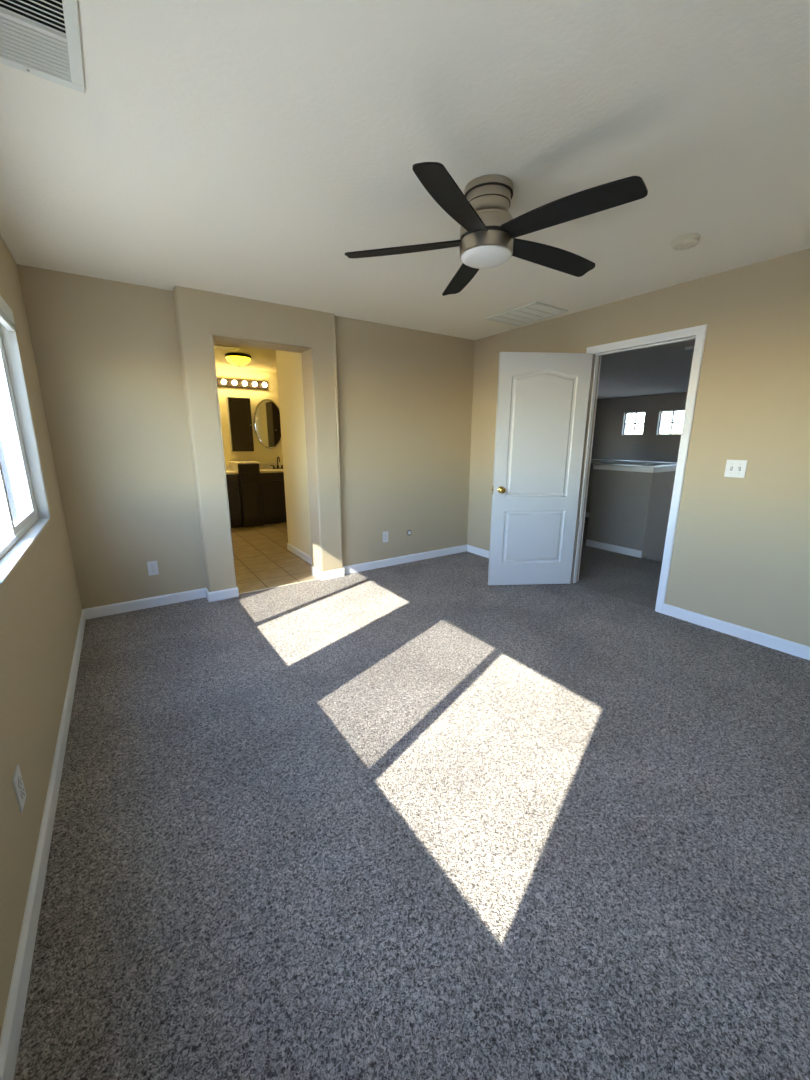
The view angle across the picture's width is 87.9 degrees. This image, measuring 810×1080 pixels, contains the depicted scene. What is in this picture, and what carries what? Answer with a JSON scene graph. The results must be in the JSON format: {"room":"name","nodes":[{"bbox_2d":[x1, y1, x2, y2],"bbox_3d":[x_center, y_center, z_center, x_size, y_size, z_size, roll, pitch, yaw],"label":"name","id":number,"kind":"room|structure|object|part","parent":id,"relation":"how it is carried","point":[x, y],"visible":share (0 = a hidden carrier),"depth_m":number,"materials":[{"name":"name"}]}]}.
{"room":"empty bedroom","nodes":[
{"label":"empty bedroom","id":0,"kind":"room"},
{"bbox_2d":[0,235,81,1037],"bbox_3d":[-1.204,-0.092,1.016,0.164,2.438,4.850,-9,16,-33],"label":"wall","id":1,"kind":"structure","parent":0,"point":[41,608],"depth_m":1.69,"materials":[{"name":"beige paint"}]},
{"bbox_2d":[0,296,14,330],"bbox_3d":[-1.723,-1.040,1.684,0.033,0.106,1.407,-9,16,-33],"label":"window blind","id":2,"kind":"object","parent":1,"relation":"attached to","point":[6,314],"visible":1,"depth_m":2.12,"materials":[{"name":"white plastic"}]},
{"bbox_3d":[-1.725,-0.995,1.694,0.028,0.013,1.403,-9,16,-33],"label":"rail","id":3,"kind":"part","parent":2,"relation":"part of","materials":[{"name":"white plastic"}]},
{"bbox_2d":[12,765,25,811],"bbox_3d":[-1.140,0.734,1.246,0.010,0.115,0.070,-9,16,-33],"label":"wall outlet","id":4,"kind":"object","parent":1,"relation":"attached to","point":[17,780],"visible":1,"depth_m":1.23,"materials":[{"name":"white plastic"}]},
{"bbox_2d":[18,776,21,787],"bbox_3d":[-1.140,0.715,1.241,0.009,0.033,0.033,-9,16,-33],"label":"receptacle","id":5,"kind":"object","parent":4,"relation":"attached to","point":[19,777],"depth_m":1.24,"materials":[{"name":"white plastic"}]},
{"bbox_2d":[21,787,24,798],"bbox_3d":[-1.140,0.753,1.250,0.009,0.033,0.033,-9,16,-33],"label":"receptacle","id":6,"kind":"object","parent":4,"relation":"attached to","point":[22,788],"depth_m":1.25,"materials":[{"name":"white plastic"}]},
{"bbox_2d":[0,332,38,558],"bbox_3d":[-1.795,-0.532,1.756,0.091,1.132,1.415,-9,16,-33],"label":"window","id":7,"kind":"structure","parent":1,"relation":"in","point":[11,531],"depth_m":2.29,"materials":[{"name":"glass"}]},
{"bbox_2d":[0,609,85,1079],"bbox_3d":[-1.117,1.024,1.282,0.013,0.083,4.750,-9,16,-33],"label":"baseboard","id":8,"kind":"structure","parent":1,"relation":"attached to","point":[13,1019],"depth_m":1.19,"materials":[{"name":"white paint"}]},
{"bbox_2d":[17,264,205,608],"bbox_3d":[-2.101,-0.632,3.209,0.897,2.408,0.100,-9,16,-33],"label":"wall","id":9,"kind":"structure","parent":0,"point":[107,354],"depth_m":3.11,"materials":[{"name":"beige paint"}]},
{"bbox_2d":[147,561,158,575],"bbox_3d":[-2.034,0.227,3.393,0.070,0.115,0.010,-9,16,-33],"label":"wall outlet","id":10,"kind":"object","parent":9,"relation":"attached to","point":[152,565],"visible":1,"depth_m":3.39,"materials":[{"name":"white plastic"}]},
{"bbox_2d":[83,586,238,619],"bbox_3d":[-1.949,0.509,3.433,1.100,0.083,0.151,-9,16,-33],"label":"baseboard","id":11,"kind":"structure","parent":9,"relation":"attached to","point":[100,611],"depth_m":3.46,"materials":[{"name":"white paint"}]},
{"bbox_2d":[173,286,342,591],"bbox_3d":[-1.198,-0.750,3.710,1.235,2.408,0.263,-9,16,-33],"label":"door frame","id":12,"kind":"structure","parent":9,"relation":"in","point":[204,319],"depth_m":3.47,"materials":[{"name":"beige paint"}]},
{"bbox_2d":[216,367,282,464],"bbox_3d":[-2.343,-1.560,7.094,4.450,2.408,0.100,-9,16,-33],"label":"wall","id":13,"kind":"structure","parent":0,"point":[261,454],"depth_m":6.79,"materials":[{"name":"beige paint"}]},
{"bbox_2d":[226,397,253,451],"bbox_3d":[-2.613,-1.827,6.676,0.333,0.820,0.170,-9,16,-33],"label":"upper cabinet","id":14,"kind":"object","parent":13,"relation":"attached to","point":[238,409],"visible":1,"depth_m":6.62,"materials":[{"name":"brown wood"}]},
{"bbox_3d":[-2.764,-1.810,6.607,0.003,0.804,0.106,-9,16,-33],"label":"panel","id":15,"kind":"part","parent":14,"relation":"part of","materials":[{"name":"brown wood"}]},
{"bbox_2d":[217,378,267,388],"bbox_3d":[-2.597,-2.447,6.564,0.920,0.116,0.128,-9,16,-33],"label":"vanity light","id":16,"kind":"object","parent":13,"relation":"attached to","point":[223,382],"visible":0.8,"depth_m":6.59,"materials":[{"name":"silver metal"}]},
{"bbox_2d":[225,463,282,469],"bbox_3d":[-2.684,-1.195,6.872,2.090,0.090,0.018,-9,16,-33],"label":"backsplash","id":17,"kind":"structure","parent":13,"relation":"attached to","point":[262,465],"depth_m":7.08,"materials":[{"name":"beige stone"}]},
{"bbox_2d":[254,399,280,448],"bbox_3d":[-2.259,-1.926,6.990,0.496,0.804,0.020,-9,16,-33],"label":"oval mirror","id":18,"kind":"object","parent":13,"relation":"attached to","point":[267,426],"visible":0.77,"depth_m":6.97,"materials":[{"name":"silver metal"}]},
{"bbox_2d":[276,350,311,556],"bbox_3d":[-1.148,-0.947,4.535,0.242,2.408,1.100,-9,16,-33],"label":"wall","id":19,"kind":"structure","parent":0,"point":[289,364],"depth_m":4.64,"materials":[{"name":"beige paint"}]},
{"bbox_2d":[287,543,344,579],"bbox_3d":[-1.990,0.110,5.105,2.250,0.083,3.051,-9,16,-33],"label":"baseboard","id":20,"kind":"structure","parent":19,"relation":"attached to","point":[336,573],"depth_m":4.21,"materials":[{"name":"white paint"}]},
{"bbox_2d":[334,316,474,565],"bbox_3d":[0.018,-0.947,4.543,1.800,2.408,0.189,-9,16,-33],"label":"wall","id":21,"kind":"structure","parent":0,"point":[405,395],"depth_m":4.38,"materials":[{"name":"beige paint"}]},
{"bbox_2d":[383,531,387,541],"bbox_3d":[-0.207,-0.032,4.484,0.070,0.115,0.010,-9,16,-33],"label":"wall outlet","id":22,"kind":"object","parent":21,"relation":"attached to","point":[385,534],"visible":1,"depth_m":4.48,"materials":[{"name":"white plastic"}]},
{"bbox_2d":[343,545,466,573],"bbox_3d":[0.060,0.205,4.723,1.710,0.083,0.013,-9,16,-33],"label":"baseboard","id":23,"kind":"structure","parent":21,"relation":"attached to","point":[360,567],"depth_m":4.66,"materials":[{"name":"white paint"}]},
{"bbox_2d":[406,528,411,538],"bbox_3d":[0.051,-0.068,4.647,0.070,0.115,0.020,-9,16,-33],"label":"cable plate","id":24,"kind":"object","parent":21,"relation":"attached to","point":[409,531],"visible":1,"depth_m":4.65,"materials":[{"name":"beige paint"}]},
{"bbox_2d":[0,0,809,398],"bbox_3d":[2.839,-2.322,4.886,11.650,0.120,9.150,-9,16,-33],"label":"ceiling","id":25,"kind":"structure","parent":0,"point":[239,148],"depth_m":1.58,"materials":[{"name":"white paint"}]},
{"bbox_2d":[0,0,84,92],"bbox_3d":[-1.048,-1.351,1.069,0.360,0.012,0.400,-9,16,-33],"label":"ceiling vent","id":26,"kind":"object","parent":25,"relation":"in","point":[39,38],"visible":1,"depth_m":1.15,"materials":[{"name":"white metal"}]},
{"bbox_2d":[214,345,239,350],"bbox_3d":[-2.141,-2.299,5.036,0.280,0.014,0.180,-9,16,-33],"label":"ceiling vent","id":27,"kind":"object","parent":25,"relation":"in","point":[220,347],"visible":0.88,"depth_m":5.03,"materials":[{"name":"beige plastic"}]},
{"bbox_2d":[224,353,250,366],"bbox_3d":[-2.178,-2.341,5.497,0.330,0.145,0.330,-9,16,-33],"label":"dome light","id":28,"kind":"object","parent":25,"relation":"attached to","point":[238,359],"visible":1,"depth_m":5.39,"materials":[{"name":"yellow glass"}]},
{"bbox_3d":[-2.178,-2.336,5.498,0.294,0.087,0.294,-9,16,-33],"label":"lamp shade","id":29,"kind":"part","parent":28,"relation":"part of","materials":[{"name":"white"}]},
{"bbox_2d":[345,162,647,295],"bbox_3d":[0.404,-1.399,1.878,1.240,0.289,1.250,-9,16,-33],"label":"ceiling fan","id":30,"kind":"object","parent":25,"relation":"hanging from","point":[489,232],"visible":1,"depth_m":1.77,"materials":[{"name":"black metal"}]},
{"bbox_3d":[0.005,-1.354,1.963,0.567,0.047,0.128,2,14,9],"label":"blade","id":31,"kind":"part","parent":30,"relation":"part of","materials":[{"name":"black wood"}]},
{"bbox_3d":[0.186,-1.262,1.581,0.128,0.047,0.567,7,15,27],"label":"blade","id":32,"kind":"part","parent":30,"relation":"part of","materials":[{"name":"black wood"}]},
{"bbox_3d":[0.323,-1.421,2.249,0.128,0.047,0.567,-2,14,-8],"label":"blade","id":33,"kind":"part","parent":30,"relation":"part of","materials":[{"name":"black wood"}]},
{"bbox_3d":[0.701,-1.371,2.043,0.567,0.047,0.127,-7,15,-26],"label":"blade","id":34,"kind":"part","parent":30,"relation":"part of","materials":[{"name":"black wood"}]},
{"bbox_3d":[0.617,-1.273,1.630,0.128,0.047,0.567,-13,19,-43],"label":"blade","id":35,"kind":"part","parent":30,"relation":"part of","materials":[{"name":"black wood"}]},
{"bbox_2d":[485,302,567,325],"bbox_3d":[1.052,-1.970,3.681,0.415,0.012,0.573,-9,16,-33],"label":"ceiling vent","id":36,"kind":"object","parent":25,"relation":"in","point":[534,311],"visible":1,"depth_m":3.65,"materials":[{"name":"white metal"}]},
{"bbox_2d":[671,233,699,250],"bbox_3d":[1.533,-1.628,2.304,0.136,0.038,0.136,-9,16,-33],"label":"smoke detector","id":37,"kind":"object","parent":25,"relation":"attached to","point":[686,241],"visible":1,"depth_m":2.27,"materials":[{"name":"beige plastic"}]},
{"bbox_2d":[684,346,693,349],"bbox_3d":[3.364,-2.264,4.972,0.104,0.030,0.104,-9,16,-33],"label":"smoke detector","id":38,"kind":"object","parent":25,"relation":"attached to","point":[689,347],"visible":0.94,"depth_m":4.94,"materials":[{"name":"white plastic"}]},
{"bbox_2d":[14,517,809,1079],"bbox_3d":[1.203,0.358,4.336,7.350,0.031,9.050,-9,16,-33],"label":"floor","id":39,"kind":"structure","parent":0,"point":[426,819],"depth_m":1.45,"materials":[{"name":"grey carpet"}]},
{"bbox_2d":[226,474,242,527],"bbox_3d":[-3.022,-0.591,6.436,0.861,0.823,0.575,-9,16,-33],"label":"vanity cabinet","id":40,"kind":"object","parent":39,"relation":"on","point":[233,489],"visible":0.31,"depth_m":6.41,"materials":[{"name":"brown wood"}]},
{"bbox_3d":[-2.878,-0.886,6.156,0.830,0.100,0.018,-9,16,-33],"label":"drawer","id":41,"kind":"part","parent":40,"relation":"part of","materials":[{"name":"brown wood"}]},
{"bbox_2d":[226,470,238,474],"bbox_3d":[-3.036,-1.007,6.341,0.881,0.030,0.554,-9,16,-33],"label":"countertop","id":42,"kind":"structure","parent":40,"relation":"on","point":[228,472],"depth_m":6.33,"materials":[{"name":"beige stone"}]},
{"bbox_3d":[-2.872,-0.883,6.146,0.830,0.100,0.007,-9,16,-33],"label":"rail","id":43,"kind":"part","parent":40,"relation":"part of","materials":[{"name":"brown wood"}]},
{"bbox_3d":[-2.705,-0.562,6.353,0.410,0.590,0.018,-9,16,-33],"label":"door","id":44,"kind":"part","parent":40,"relation":"part of","materials":[{"name":"brown wood"}]},
{"bbox_3d":[-2.699,-0.560,6.344,0.410,0.590,0.007,-9,16,-33],"label":"rail","id":45,"kind":"part","parent":40,"relation":"part of","materials":[{"name":"brown wood"}]},
{"bbox_2d":[230,463,263,527],"bbox_3d":[-2.524,-0.734,6.716,0.312,0.972,0.625,-9,16,-33],"label":"vanity cabinet","id":46,"kind":"object","parent":39,"relation":"on","point":[249,474],"visible":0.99,"depth_m":6.48,"materials":[{"name":"brown wood"}]},
{"bbox_3d":[-2.664,-1.135,6.553,0.004,0.109,0.520,-9,16,-33],"label":"panel","id":47,"kind":"part","parent":46,"relation":"part of","materials":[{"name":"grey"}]},
{"bbox_2d":[229,461,259,463],"bbox_3d":[-2.531,-1.222,6.615,0.332,0.023,0.591,-9,16,-33],"label":"countertop","id":48,"kind":"structure","parent":46,"relation":"on","point":[234,462],"depth_m":6.43,"materials":[{"name":"beige stone"}]},
{"bbox_3d":[-2.368,-1.095,6.396,0.284,0.097,0.018,-9,16,-33],"label":"drawer","id":49,"kind":"part","parent":46,"relation":"part of","materials":[{"name":"brown wood"}]},
{"bbox_3d":[-2.362,-1.093,6.387,0.284,0.097,0.007,-9,16,-33],"label":"rail","id":50,"kind":"part","parent":46,"relation":"part of","materials":[{"name":"brown wood"}]},
{"bbox_3d":[-2.368,-0.956,6.429,0.284,0.162,0.018,-9,16,-33],"label":"drawer","id":51,"kind":"part","parent":46,"relation":"part of","materials":[{"name":"brown wood"}]},
{"bbox_3d":[-2.362,-0.954,6.420,0.284,0.162,0.007,-9,16,-33],"label":"rail","id":52,"kind":"part","parent":46,"relation":"part of","materials":[{"name":"brown wood"}]},
{"bbox_3d":[-2.369,-0.583,6.518,0.284,0.575,0.018,-9,16,-33],"label":"door","id":53,"kind":"part","parent":46,"relation":"part of","materials":[{"name":"brown wood"}]},
{"bbox_3d":[-2.363,-0.581,6.509,0.284,0.575,0.007,-9,16,-33],"label":"rail","id":54,"kind":"part","parent":46,"relation":"part of","materials":[{"name":"brown wood"}]},
{"bbox_2d":[260,472,286,523],"bbox_3d":[-2.043,-0.742,7.077,0.879,0.823,0.575,-9,16,-33],"label":"vanity cabinet","id":55,"kind":"object","parent":39,"relation":"on","point":[272,484],"visible":0.44,"depth_m":6.73,"materials":[{"name":"brown wood"}]},
{"bbox_2d":[260,469,283,472],"bbox_3d":[-2.040,-1.161,6.993,0.899,0.030,0.554,-9,16,-33],"label":"countertop","id":56,"kind":"structure","parent":55,"relation":"on","point":[261,470],"depth_m":6.71,"materials":[{"name":"beige stone"}]},
{"bbox_2d":[270,457,282,468],"bbox_3d":[-2.119,-1.295,7.045,0.262,0.204,0.148,-9,16,-33],"label":"faucet","id":57,"kind":"object","parent":56,"relation":"on","point":[277,457],"visible":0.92,"depth_m":7.07,"materials":[{"name":"brown metal"}]},
{"bbox_3d":[-1.931,-1.032,6.775,0.788,0.100,0.018,-9,16,-33],"label":"drawer","id":58,"kind":"part","parent":55,"relation":"part of","materials":[{"name":"brown wood"}]},
{"bbox_3d":[-1.925,-1.029,6.766,0.788,0.100,0.007,-9,16,-33],"label":"rail","id":59,"kind":"part","parent":55,"relation":"part of","materials":[{"name":"brown wood"}]},
{"bbox_3d":[-2.100,-0.655,6.749,0.383,0.590,0.018,-9,16,-33],"label":"door","id":60,"kind":"part","parent":55,"relation":"part of","materials":[{"name":"brown wood"}]},
{"bbox_3d":[-2.094,-0.653,6.739,0.383,0.590,0.007,-9,16,-33],"label":"rail","id":61,"kind":"part","parent":55,"relation":"part of","materials":[{"name":"brown wood"}]},
{"bbox_2d":[239,578,318,593],"bbox_3d":[-1.165,0.431,3.934,0.791,0.006,0.014,-9,16,-33],"label":"trim","id":62,"kind":"structure","parent":39,"relation":"on","point":[318,578],"depth_m":3.92,"materials":[{"name":"beige plastic"}]},
{"bbox_2d":[586,463,676,561],"bbox_3d":[3.341,0.822,5.899,1.922,3.750,0.752,-9,16,-33],"label":"half wall","id":63,"kind":"structure","parent":0,"point":[630,505],"depth_m":5.00,"materials":[{"name":"grey paint"}]},
{"bbox_3d":[2.557,0.100,5.186,0.013,0.083,0.710,-9,16,-33],"label":"baseboard","id":64,"kind":"part","parent":63,"relation":"part of","materials":[{"name":"white paint"}]},
{"bbox_2d":[585,459,676,516],"bbox_3d":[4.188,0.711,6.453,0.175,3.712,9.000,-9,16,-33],"label":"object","id":65,"kind":"structure","parent":63,"relation":"on","point":[593,461],"depth_m":7.10,"materials":[{"name":"grey paint"}]},
{"bbox_2d":[467,248,809,646],"bbox_3d":[2.063,-0.610,3.150,0.115,2.408,4.850,-9,16,-33],"label":"wall","id":66,"kind":"structure","parent":0,"point":[741,552],"depth_m":2.82,"materials":[{"name":"beige paint"}]},
{"bbox_2d":[467,545,488,557],"bbox_3d":[1.153,0.232,4.622,0.013,0.083,1.406,-9,16,-33],"label":"baseboard","id":67,"kind":"structure","parent":66,"relation":"attached to","point":[485,553],"depth_m":5.01,"materials":[{"name":"white paint"}]},
{"bbox_2d":[488,352,592,584],"bbox_3d":[1.175,-0.572,3.742,0.801,2.030,0.171,-1,13,-4],"label":"door","id":68,"kind":"structure","parent":66,"relation":"in","point":[542,398],"depth_m":3.70,"materials":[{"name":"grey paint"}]},
{"bbox_3d":[0.855,-0.437,3.697,0.064,0.064,0.068,-1,13,-4],"label":"knob","id":69,"kind":"part","parent":68,"relation":"part of","materials":[{"name":"gold metal"}]},
{"bbox_2d":[570,354,600,583],"bbox_3d":[1.626,-0.595,3.821,0.115,2.065,0.020,-9,16,-33],"label":"trim","id":70,"kind":"structure","parent":66,"relation":"attached to","point":[594,355],"depth_m":3.79,"materials":[{"name":"white gloss paint"}]},
{"bbox_2d":[573,336,695,582],"bbox_3d":[1.856,-0.515,3.489,0.115,2.065,0.804,-9,16,-33],"label":"trim","id":71,"kind":"structure","parent":66,"relation":"attached to","point":[690,337],"depth_m":3.68,"materials":[{"name":"white paint"}]},
{"bbox_2d":[570,324,707,612],"bbox_3d":[1.796,-0.527,3.457,0.016,2.102,0.898,-9,16,-33],"label":"trim","id":72,"kind":"structure","parent":66,"relation":"attached to","point":[699,332],"depth_m":3.11,"materials":[{"name":"white paint"}]},
{"bbox_2d":[662,603,809,659],"bbox_3d":[2.703,0.770,2.379,0.013,0.083,2.357,-9,16,-33],"label":"baseboard","id":73,"kind":"structure","parent":66,"relation":"attached to","point":[793,648],"depth_m":2.91,"materials":[{"name":"white paint"}]},
{"bbox_2d":[724,460,747,477],"bbox_3d":[2.217,-0.479,2.823,0.018,0.115,0.116,-9,16,-33],"label":"light switch","id":74,"kind":"object","parent":66,"relation":"attached to","point":[734,468],"visible":1,"depth_m":2.82,"materials":[{"name":"white plastic"}]},
{"bbox_2d":[591,392,687,461],"bbox_3d":[7.676,-0.491,8.514,0.150,5.108,8.900,-9,16,-33],"label":"wall","id":75,"kind":"structure","parent":0,"point":[609,441],"depth_m":10.64,"materials":[{"name":"grey paint"}]},
{"bbox_2d":[623,412,644,434],"bbox_3d":[5.874,-2.968,10.732,0.060,0.570,0.530,-9,16,-33],"label":"window","id":76,"kind":"structure","parent":75,"relation":"in","point":[627,413],"depth_m":10.78,"materials":[{"name":"white plastic"}]},
{"bbox_2d":[658,410,684,434],"bbox_3d":[6.367,-2.797,10.017,0.060,0.570,0.560,-9,16,-33],"label":"window","id":77,"kind":"structure","parent":75,"relation":"in","point":[673,411],"depth_m":10.05,"materials":[{"name":"white plastic"}]},
{"label":"outside","id":78,"kind":"structure","parent":0,"visible":0},
{"bbox_3d":[5.846,2.487,9.388,140.000,0.100,120.000,-9,16,-33],"label":"ground","id":79,"kind":"structure","parent":78,"visible":0},
{"bbox_2d":[0,435,17,520],"bbox_3d":[-17.881,-3.118,13.947,15.800,8.600,9.000,-9,16,-33],"label":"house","id":80,"kind":"structure","parent":79,"relation":"on","point":[2,454],"depth_m":13.11,"materials":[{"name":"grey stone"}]}
]}

